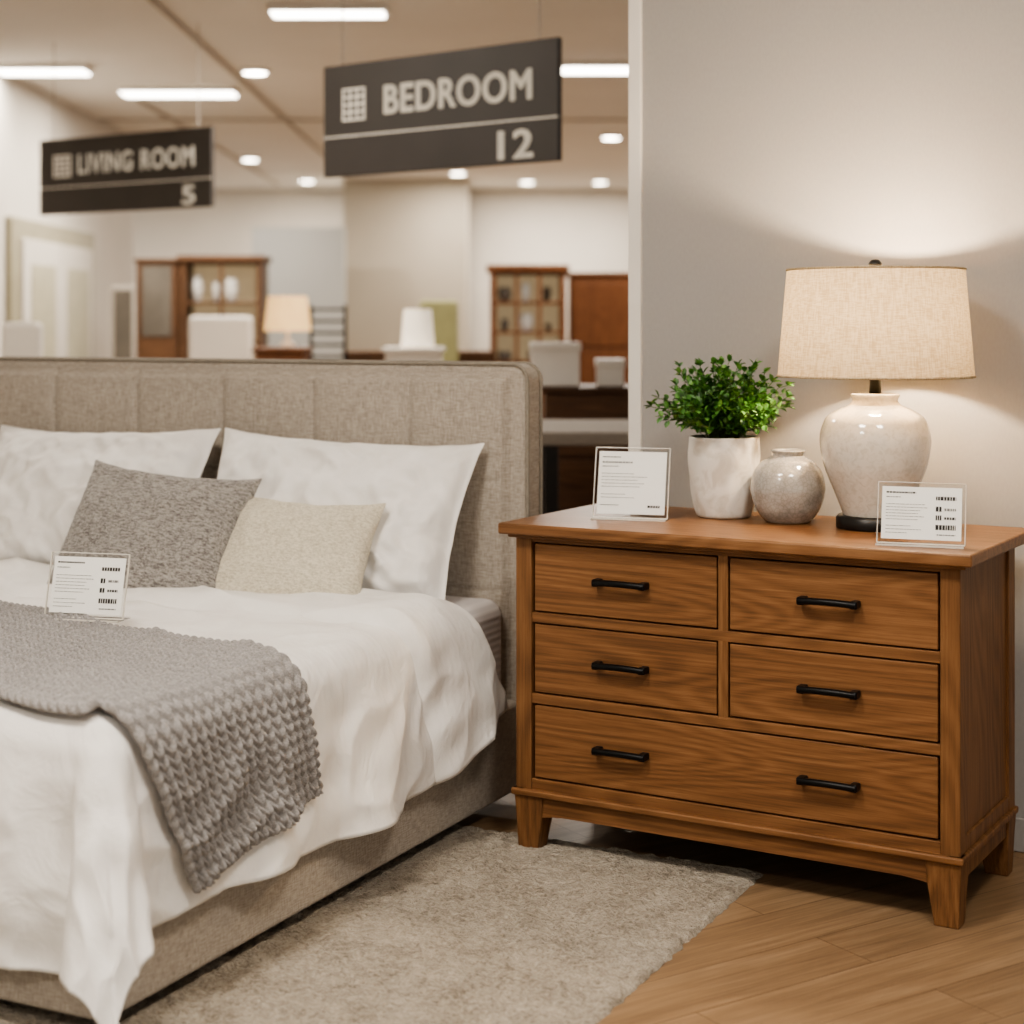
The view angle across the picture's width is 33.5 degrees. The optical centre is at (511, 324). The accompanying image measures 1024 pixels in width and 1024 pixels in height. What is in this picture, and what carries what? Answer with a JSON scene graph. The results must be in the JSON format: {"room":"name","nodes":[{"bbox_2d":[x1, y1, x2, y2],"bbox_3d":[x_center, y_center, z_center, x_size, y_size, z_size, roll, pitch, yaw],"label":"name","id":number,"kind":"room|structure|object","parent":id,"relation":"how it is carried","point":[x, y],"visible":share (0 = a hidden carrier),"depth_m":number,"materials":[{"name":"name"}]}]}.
{"room":"store","nodes":[
{"label":"store","id":0,"kind":"room"},
{"bbox_2d":[0,74,133,356],"bbox_3d":[-4.060,-0.300,7.400,0.120,3.400,21.200,0,0,0],"label":"wall","id":1,"kind":"structure","parent":0,"point":[26,110],"depth_m":14.67,"materials":[{"name":"white paint"}]},
{"bbox_2d":[5,216,93,356],"bbox_3d":[-3.950,0.270,14.725,0.100,2.260,2.650,0,0,0],"label":"door","id":2,"kind":"structure","parent":1,"relation":"in","point":[43,277],"depth_m":14.34,"materials":[{"name":"paint"}]},
{"bbox_2d":[21,238,60,356],"bbox_3d":[-3.925,0.350,14.190,0.030,2.100,1.100,0,0,0],"label":"leaf","id":3,"kind":"object","parent":2,"relation":"attached to","point":[33,251],"visible":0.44,"depth_m":14.01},
{"bbox_2d":[61,244,92,356],"bbox_3d":[-3.925,0.350,15.310,0.030,2.100,1.100,0,0,0],"label":"leaf","id":4,"kind":"object","parent":2,"relation":"attached to","point":[72,257],"visible":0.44,"depth_m":15.05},
{"bbox_2d":[252,227,344,359],"bbox_3d":[-2.755,0.070,21.975,1.190,2.660,0.150,0,0,0],"label":"wall","id":5,"kind":"structure","parent":0,"point":[309,262],"depth_m":21.90,"materials":[{"name":"white paint"}]},
{"bbox_2d":[0,0,627,188],"bbox_3d":[-0.100,-2.050,11.400,14.200,0.100,29.200,0,0,0],"label":"ceiling","id":6,"kind":"structure","parent":0,"point":[124,42],"depth_m":12.62,"materials":[{"name":"white"}]},
{"bbox_2d":[0,63,92,75],"bbox_3d":[-3.615,-1.969,13.100,0.710,0.062,0.280,0,0,0],"label":"ceiling light","id":7,"kind":"object","parent":6,"relation":"attached to","point":[6,69],"visible":1,"depth_m":12.97,"materials":[{"name":"white plastic"}]},
{"bbox_2d":[0,70,89,75],"bbox_3d":[-3.615,-1.944,13.100,0.670,0.012,0.240,0,0,0],"label":"diffuser","id":8,"kind":"object","parent":7,"relation":"attached to","point":[3,72],"depth_m":13.10,"materials":[{"name":"white plastic"}]},
{"bbox_2d":[39,23,214,214],"bbox_3d":[-2.661,-1.390,11.648,1.650,1.220,0.037,0,0,33],"label":"aisle sign","id":9,"kind":"object","parent":6,"relation":"hanging from","point":[173,168],"visible":1,"depth_m":11.61,"materials":[{"name":"metal"}]},
{"bbox_2d":[117,86,239,96],"bbox_3d":[-2.810,-1.969,14.350,0.980,0.062,0.300,0,0,0],"label":"ceiling light","id":10,"kind":"object","parent":6,"relation":"attached to","point":[127,91],"visible":1,"depth_m":14.20,"materials":[{"name":"white plastic"}]},
{"bbox_2d":[120,92,236,96],"bbox_3d":[-2.810,-1.944,14.350,0.940,0.012,0.260,0,0,0],"label":"diffuser","id":11,"kind":"object","parent":10,"relation":"attached to","point":[127,94],"depth_m":14.29,"materials":[{"name":"white plastic"}]},
{"bbox_2d":[136,99,278,184],"bbox_3d":[-3.300,-1.984,19.500,0.030,0.029,9.000,0,0,0],"label":"track","id":12,"kind":"object","parent":6,"relation":"attached to","point":[140,101],"visible":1,"depth_m":18.90,"materials":[{"name":"metal"}]},
{"bbox_2d":[148,0,323,156],"bbox_3d":[-2.200,-1.984,15.500,0.030,0.029,13.000,0,0,0],"label":"trim","id":13,"kind":"structure","parent":6,"relation":"attached to","point":[155,3],"depth_m":12.99,"materials":[{"name":"beige metal"}]},
{"bbox_2d":[240,157,259,160],"bbox_3d":[-3.138,-1.985,20.359,0.250,0.030,0.250,0,0,0],"label":"recessed light","id":14,"kind":"object","parent":6,"relation":"in","point":[241,158],"visible":1,"depth_m":20.27,"materials":[{"name":"white"}]},
{"bbox_2d":[239,68,270,74],"bbox_3d":[-2.016,-1.985,13.333,0.250,0.030,0.250,0,0,0],"label":"recessed light","id":15,"kind":"object","parent":6,"relation":"in","point":[248,71],"visible":1,"depth_m":13.27,"materials":[{"name":"white"}]},
{"bbox_2d":[298,179,315,182],"bbox_3d":[-2.828,-1.985,23.448,0.250,0.030,0.250,0,0,0],"label":"recessed light","id":16,"kind":"object","parent":6,"relation":"in","point":[300,180],"visible":1,"depth_m":23.37,"materials":[{"name":"white"}]},
{"bbox_2d":[267,3,388,17],"bbox_3d":[-1.150,-1.969,10.650,0.740,0.062,0.220,0,0,0],"label":"ceiling light","id":17,"kind":"object","parent":6,"relation":"attached to","point":[276,10],"visible":1,"depth_m":10.54,"materials":[{"name":"white plastic"}]},
{"bbox_2d":[271,11,384,17],"bbox_3d":[-1.150,-1.944,10.650,0.700,0.012,0.180,0,0,0],"label":"diffuser","id":18,"kind":"object","parent":17,"relation":"attached to","point":[276,14],"depth_m":10.61,"materials":[{"name":"white plastic"}]},
{"bbox_2d":[323,0,561,177],"bbox_3d":[-0.355,-1.363,7.943,1.440,1.275,0.036,0,0,38],"label":"aisle sign","id":19,"kind":"object","parent":6,"relation":"hanging from","point":[501,104],"visible":1,"depth_m":7.89,"materials":[{"name":"metal"}]},
{"bbox_2d":[449,171,466,174],"bbox_3d":[-0.706,-1.985,22.222,0.250,0.030,0.250,0,0,0],"label":"recessed light","id":20,"kind":"object","parent":6,"relation":"in","point":[451,172],"visible":1,"depth_m":22.13,"materials":[{"name":"white"}]},
{"bbox_2d":[518,180,535,183],"bbox_3d":[0.208,-1.985,23.600,0.250,0.030,0.250,0,0,0],"label":"recessed light","id":21,"kind":"object","parent":6,"relation":"in","point":[520,181],"visible":1,"depth_m":23.52,"materials":[{"name":"white"}]},
{"bbox_2d":[562,60,627,73],"bbox_3d":[0.815,-1.969,13.000,0.910,0.062,0.300,0,0,0],"label":"ceiling light","id":22,"kind":"object","parent":6,"relation":"attached to","point":[568,66],"visible":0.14,"depth_m":12.86,"materials":[{"name":"white plastic"}]},
{"bbox_2d":[562,67,627,73],"bbox_3d":[0.815,-1.944,13.000,0.870,0.012,0.260,0,0,0],"label":"diffuser","id":23,"kind":"object","parent":22,"relation":"attached to","point":[565,70],"depth_m":12.95,"materials":[{"name":"white plastic"}]},
{"bbox_2d":[591,180,608,183],"bbox_3d":[1.222,-1.985,23.600,0.250,0.030,0.250,0,0,0],"label":"recessed light","id":24,"kind":"object","parent":6,"relation":"in","point":[594,181],"visible":1,"depth_m":23.52,"materials":[{"name":"white"}]},
{"bbox_2d":[599,135,622,139],"bbox_3d":[1.048,-1.985,17.989,0.250,0.030,0.250,0,0,0],"label":"recessed light","id":25,"kind":"object","parent":6,"relation":"in","point":[607,137],"visible":1,"depth_m":17.91,"materials":[{"name":"white"}]},
{"bbox_2d":[134,189,627,349],"bbox_3d":[-0.100,-0.300,25.075,14.200,3.400,0.150,0,0,0],"label":"wall","id":26,"kind":"structure","parent":0,"point":[586,230],"depth_m":25.00,"materials":[{"name":"white paint"}]},
{"bbox_2d":[343,178,468,350],"bbox_3d":[-1.460,-0.300,24.000,1.680,3.400,1.600,0,0,0],"label":"wall column","id":27,"kind":"structure","parent":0,"point":[407,239],"depth_m":23.20,"materials":[{"name":"beige paint"}]},
{"bbox_2d":[458,793,1023,1023],"bbox_3d":[1.450,1.440,11.400,11.100,0.080,29.200,0,0,0],"label":"floor","id":28,"kind":"structure","parent":0,"point":[810,941],"depth_m":3.81,"materials":[{"name":"brown wood"}]},
{"bbox_2d":[2,322,42,355],"bbox_3d":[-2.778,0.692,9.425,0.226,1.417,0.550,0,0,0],"label":"upholstered chair","id":29,"kind":"object","parent":28,"relation":"on","point":[18,338],"visible":0.15,"depth_m":9.60,"materials":[{"name":"fabric"}]},
{"bbox_2d":[111,286,135,356],"bbox_3d":[-3.295,0.535,14.417,0.200,1.730,0.046,0,0,0],"label":"mirror","id":30,"kind":"object","parent":28,"relation":"on","point":[123,298],"visible":0.44,"depth_m":14.39,"materials":[{"name":"beige mirror"}]},
{"bbox_2d":[133,259,179,357],"bbox_3d":[-3.132,0.407,15.215,0.411,1.986,0.470,0,0,0],"label":"tall cabinet","id":31,"kind":"object","parent":28,"relation":"on","point":[157,280],"visible":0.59,"depth_m":14.99,"materials":[{"name":"brown wood"}]},
{"bbox_2d":[142,266,170,335],"bbox_3d":[-3.132,-0.210,14.984,0.260,0.620,0.008,0,0,0],"label":"glass pane","id":32,"kind":"object","parent":31,"relation":"attached to","point":[156,280],"depth_m":14.98,"materials":[{"name":"beige glass"}]},
{"bbox_2d":[189,316,252,358],"bbox_3d":[-2.164,0.667,12.425,0.474,1.467,0.550,0,0,0],"label":"upholstered chair","id":33,"kind":"object","parent":28,"relation":"on","point":[209,336],"visible":0.14,"depth_m":12.60,"materials":[{"name":"fabric"}]},
{"bbox_2d":[176,255,271,358],"bbox_3d":[-2.568,0.392,15.190,0.784,2.016,0.440,0,0,0],"label":"display cabinet","id":34,"kind":"object","parent":28,"relation":"on","point":[210,285],"visible":0.44,"depth_m":15.14,"materials":[{"name":"brown wood"}]},
{"bbox_2d":[252,347,312,358],"bbox_3d":[-1.645,0.780,12.215,0.379,1.239,0.470,0,0,0],"label":"cabinet","id":35,"kind":"object","parent":28,"relation":"on","point":[260,352],"visible":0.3,"depth_m":12.00,"materials":[{"name":"brown wood"}]},
{"bbox_2d":[264,296,310,346],"bbox_3d":[-1.609,-0.023,12.200,0.339,0.364,0.339,0,0,0],"label":"table lamp","id":36,"kind":"object","parent":35,"relation":"on","point":[283,313],"visible":0.98,"depth_m":12.07,"materials":[{"name":"beige fabric"}]},
{"bbox_2d":[309,305,346,359],"bbox_3d":[-1.396,0.624,12.713,0.284,1.552,0.425,0,0,0],"label":"shelving unit","id":37,"kind":"object","parent":28,"relation":"on","point":[311,309],"visible":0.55,"depth_m":12.90,"materials":[{"name":"black metal"}]},
{"bbox_2d":[0,823,763,1023],"bbox_3d":[-1.105,1.389,3.873,2.716,0.020,2.416,0,0,27],"label":"area rug","id":38,"kind":"object","parent":28,"relation":"on","point":[467,924],"visible":0.48,"depth_m":3.81,"materials":[{"name":"beige carpet"}]},
{"bbox_2d":[0,356,542,1023],"bbox_3d":[-1.324,0.744,4.565,2.349,1.270,2.122,0,0,26],"label":"upholstered bed","id":39,"kind":"object","parent":38,"relation":"on","point":[308,681],"visible":0.97,"depth_m":4.43,"materials":[{"name":"fabric"}]},
{"bbox_2d":[44,551,130,622],"bbox_3d":[-1.073,0.657,4.273,0.217,0.162,0.074,0,0,14],"label":"acrylic sign holder","id":40,"kind":"object","parent":39,"relation":"on","point":[85,585],"visible":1,"depth_m":4.29,"materials":[{"name":"white"}]},
{"bbox_2d":[0,425,220,564],"bbox_3d":[-1.369,0.565,5.432,0.920,0.532,0.317,-1,-28,27],"label":"pillow","id":41,"kind":"object","parent":39,"relation":"on","point":[46,470],"depth_m":5.34,"materials":[{"name":"white fabric"}]},
{"bbox_2d":[47,460,261,587],"bbox_3d":[-1.045,0.619,4.921,0.570,0.462,0.213,4,-31,20],"label":"cushion","id":42,"kind":"object","parent":39,"relation":"on","point":[177,532],"depth_m":4.85,"materials":[{"name":"grey fabric"}]},
{"bbox_2d":[0,600,323,892],"bbox_3d":[-1.408,0.933,4.132,2.082,0.444,0.716,0,0,35],"label":"knitted throw","id":43,"kind":"object","parent":39,"relation":"on","point":[207,747],"depth_m":3.60,"materials":[{"name":"grey fabric"}]},
{"bbox_2d":[0,590,435,1023],"bbox_3d":[-1.456,1.035,4.296,2.348,0.574,1.523,0,0,26],"label":"duvet","id":44,"kind":"object","parent":39,"relation":"on","point":[153,824],"depth_m":3.64,"materials":[{"name":"white fabric"}]},
{"bbox_2d":[216,497,385,594],"bbox_3d":[-0.617,0.647,4.795,0.480,0.361,0.166,2,-31,18],"label":"cushion","id":45,"kind":"object","parent":39,"relation":"on","point":[265,545],"depth_m":4.75,"materials":[{"name":"beige fabric"}]},
{"bbox_2d":[217,428,483,599],"bbox_3d":[-0.542,0.568,5.029,0.900,0.532,0.316,2,-26,24],"label":"pillow","id":46,"kind":"object","parent":39,"relation":"on","point":[420,499],"depth_m":4.92,"materials":[{"name":"white fabric"}]},
{"bbox_2d":[382,347,444,360],"bbox_3d":[-0.644,0.772,11.190,0.396,1.255,0.420,0,0,0],"label":"sideboard","id":47,"kind":"object","parent":28,"relation":"on","point":[391,353],"visible":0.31,"depth_m":11.00,"materials":[{"name":"wood"}]},
{"bbox_2d":[401,309,433,346],"bbox_3d":[-0.621,0.020,11.200,0.220,0.247,0.220,0,0,0],"label":"table lamp","id":48,"kind":"object","parent":47,"relation":"on","point":[417,330],"visible":1,"depth_m":11.11,"materials":[{"name":"white fabric"}]},
{"bbox_2d":[342,350,494,360],"bbox_3d":[-0.748,0.805,13.840,1.216,1.190,0.520,0,0,0],"label":"sideboard","id":49,"kind":"object","parent":28,"relation":"on","point":[463,355],"visible":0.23,"depth_m":13.60,"materials":[{"name":"brown wood"}]},
{"bbox_2d":[419,300,457,360],"bbox_3d":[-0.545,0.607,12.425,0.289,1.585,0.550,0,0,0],"label":"upholstered chair","id":50,"kind":"object","parent":28,"relation":"on","point":[444,312],"visible":0.13,"depth_m":12.60,"materials":[{"name":"green fabric"}]},
{"bbox_2d":[486,265,569,361],"bbox_3d":[0.132,0.452,14.215,0.686,1.896,0.490,0,0,0],"label":"china hutch","id":51,"kind":"object","parent":28,"relation":"on","point":[528,302],"visible":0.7,"depth_m":14.16,"materials":[{"name":"brown wood"}]},
{"bbox_2d":[496,360,530,360],"bbox_3d":[0.132,0.307,14.220,0.526,0.025,0.400,0,0,0],"label":"shelf","id":52,"kind":"object","parent":51,"relation":"attached to","point":[496,360],"depth_m":14.13,"materials":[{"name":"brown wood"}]},
{"bbox_2d":[496,272,559,275],"bbox_3d":[0.132,-0.429,14.220,0.526,0.025,0.400,0,0,0],"label":"shelf","id":53,"kind":"object","parent":51,"relation":"attached to","point":[497,273],"depth_m":14.02,"materials":[{"name":"brown wood"}]},
{"bbox_2d":[496,301,559,304],"bbox_3d":[0.132,-0.183,14.220,0.526,0.025,0.400,0,0,0],"label":"shelf","id":54,"kind":"object","parent":51,"relation":"attached to","point":[497,302],"depth_m":14.02,"materials":[{"name":"brown wood"}]},
{"bbox_2d":[496,331,559,333],"bbox_3d":[0.132,0.062,14.220,0.526,0.025,0.400,0,0,0],"label":"shelf","id":55,"kind":"object","parent":51,"relation":"attached to","point":[497,332],"depth_m":14.02,"materials":[{"name":"brown wood"}]},
{"bbox_2d":[543,384,627,510],"bbox_3d":[0.426,0.865,9.240,0.543,1.070,0.520,0,0,0],"label":"sideboard","id":56,"kind":"object","parent":28,"relation":"on","point":[576,464],"visible":0.15,"depth_m":8.99,"materials":[{"name":"brown wood"}]},
{"bbox_2d":[529,342,580,385],"bbox_3d":[0.233,0.211,9.225,0.274,0.235,0.264,0,0,0],"label":"storage box","id":57,"kind":"object","parent":56,"relation":"on","point":[558,363],"visible":0.9,"depth_m":9.10,"materials":[{"name":"beige fabric"}]},
{"bbox_2d":[595,359,624,385],"bbox_3d":[0.529,0.257,9.200,0.154,0.145,0.214,0,0,0],"label":"storage box","id":58,"kind":"object","parent":56,"relation":"on","point":[609,372],"visible":1,"depth_m":9.10,"materials":[{"name":"beige fabric"}]},
{"bbox_2d":[543,419,627,513],"bbox_3d":[0.720,0.930,7.800,1.200,0.940,1.000,0,0,0],"label":"display table","id":59,"kind":"object","parent":28,"relation":"on","point":[556,432],"visible":0.13,"depth_m":7.32,"materials":[{"name":"brown wood"}]},
{"bbox_2d":[566,272,627,383],"bbox_3d":[0.777,0.480,14.440,0.625,1.839,0.520,0,0,0],"label":"tall cabinet","id":60,"kind":"object","parent":28,"relation":"on","point":[597,301],"visible":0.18,"depth_m":14.19,"materials":[{"name":"brown wood"}]},
{"bbox_2d":[498,504,1023,928],"bbox_3d":[0.657,0.963,4.456,1.262,0.875,0.601,0,0,31],"label":"oak dresser","id":61,"kind":"object","parent":28,"relation":"on","point":[815,690],"visible":1,"depth_m":4.20,"materials":[{"name":"brown wood"}]},
{"bbox_2d":[590,447,670,521],"bbox_3d":[0.321,0.429,4.600,0.207,0.191,0.078,0,0,16],"label":"acrylic sign holder","id":62,"kind":"object","parent":61,"relation":"on","point":[628,482],"visible":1,"depth_m":4.61,"materials":[{"name":"white"}]},
{"bbox_2d":[644,354,794,518],"bbox_3d":[0.567,0.302,4.643,0.418,0.445,0.389,0,0,13],"label":"boxwood plant","id":63,"kind":"object","parent":61,"relation":"on","point":[722,461],"visible":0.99,"depth_m":4.58,"materials":[{"name":"green plant"}]},
{"bbox_2d":[750,448,825,523],"bbox_3d":[0.735,0.428,4.530,0.200,0.193,0.200,0,0,0],"label":"ceramic vase","id":64,"kind":"object","parent":61,"relation":"on","point":[787,487],"visible":1,"depth_m":4.46,"materials":[{"name":"beige ceramic"}]},
{"bbox_2d":[776,259,975,531],"bbox_3d":[0.940,0.177,4.400,0.505,0.695,0.505,0,0,-8],"label":"table lamp","id":65,"kind":"object","parent":61,"relation":"on","point":[874,322],"visible":0.94,"depth_m":4.24,"materials":[{"name":"beige ceramic"}]},
{"bbox_2d":[875,481,966,548],"bbox_3d":[0.975,0.451,4.053,0.207,0.148,0.074,0,0,20],"label":"acrylic sign holder","id":66,"kind":"object","parent":61,"relation":"on","point":[917,513],"visible":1,"depth_m":4.06,"materials":[{"name":"white"}]},
{"bbox_2d":[628,0,1023,852],"bbox_3d":[2.194,-0.300,4.095,4.202,3.400,0.142,0,0,31],"label":"wall","id":67,"kind":"structure","parent":0,"point":[767,138],"depth_m":4.81,"materials":[{"name":"beige paint"}]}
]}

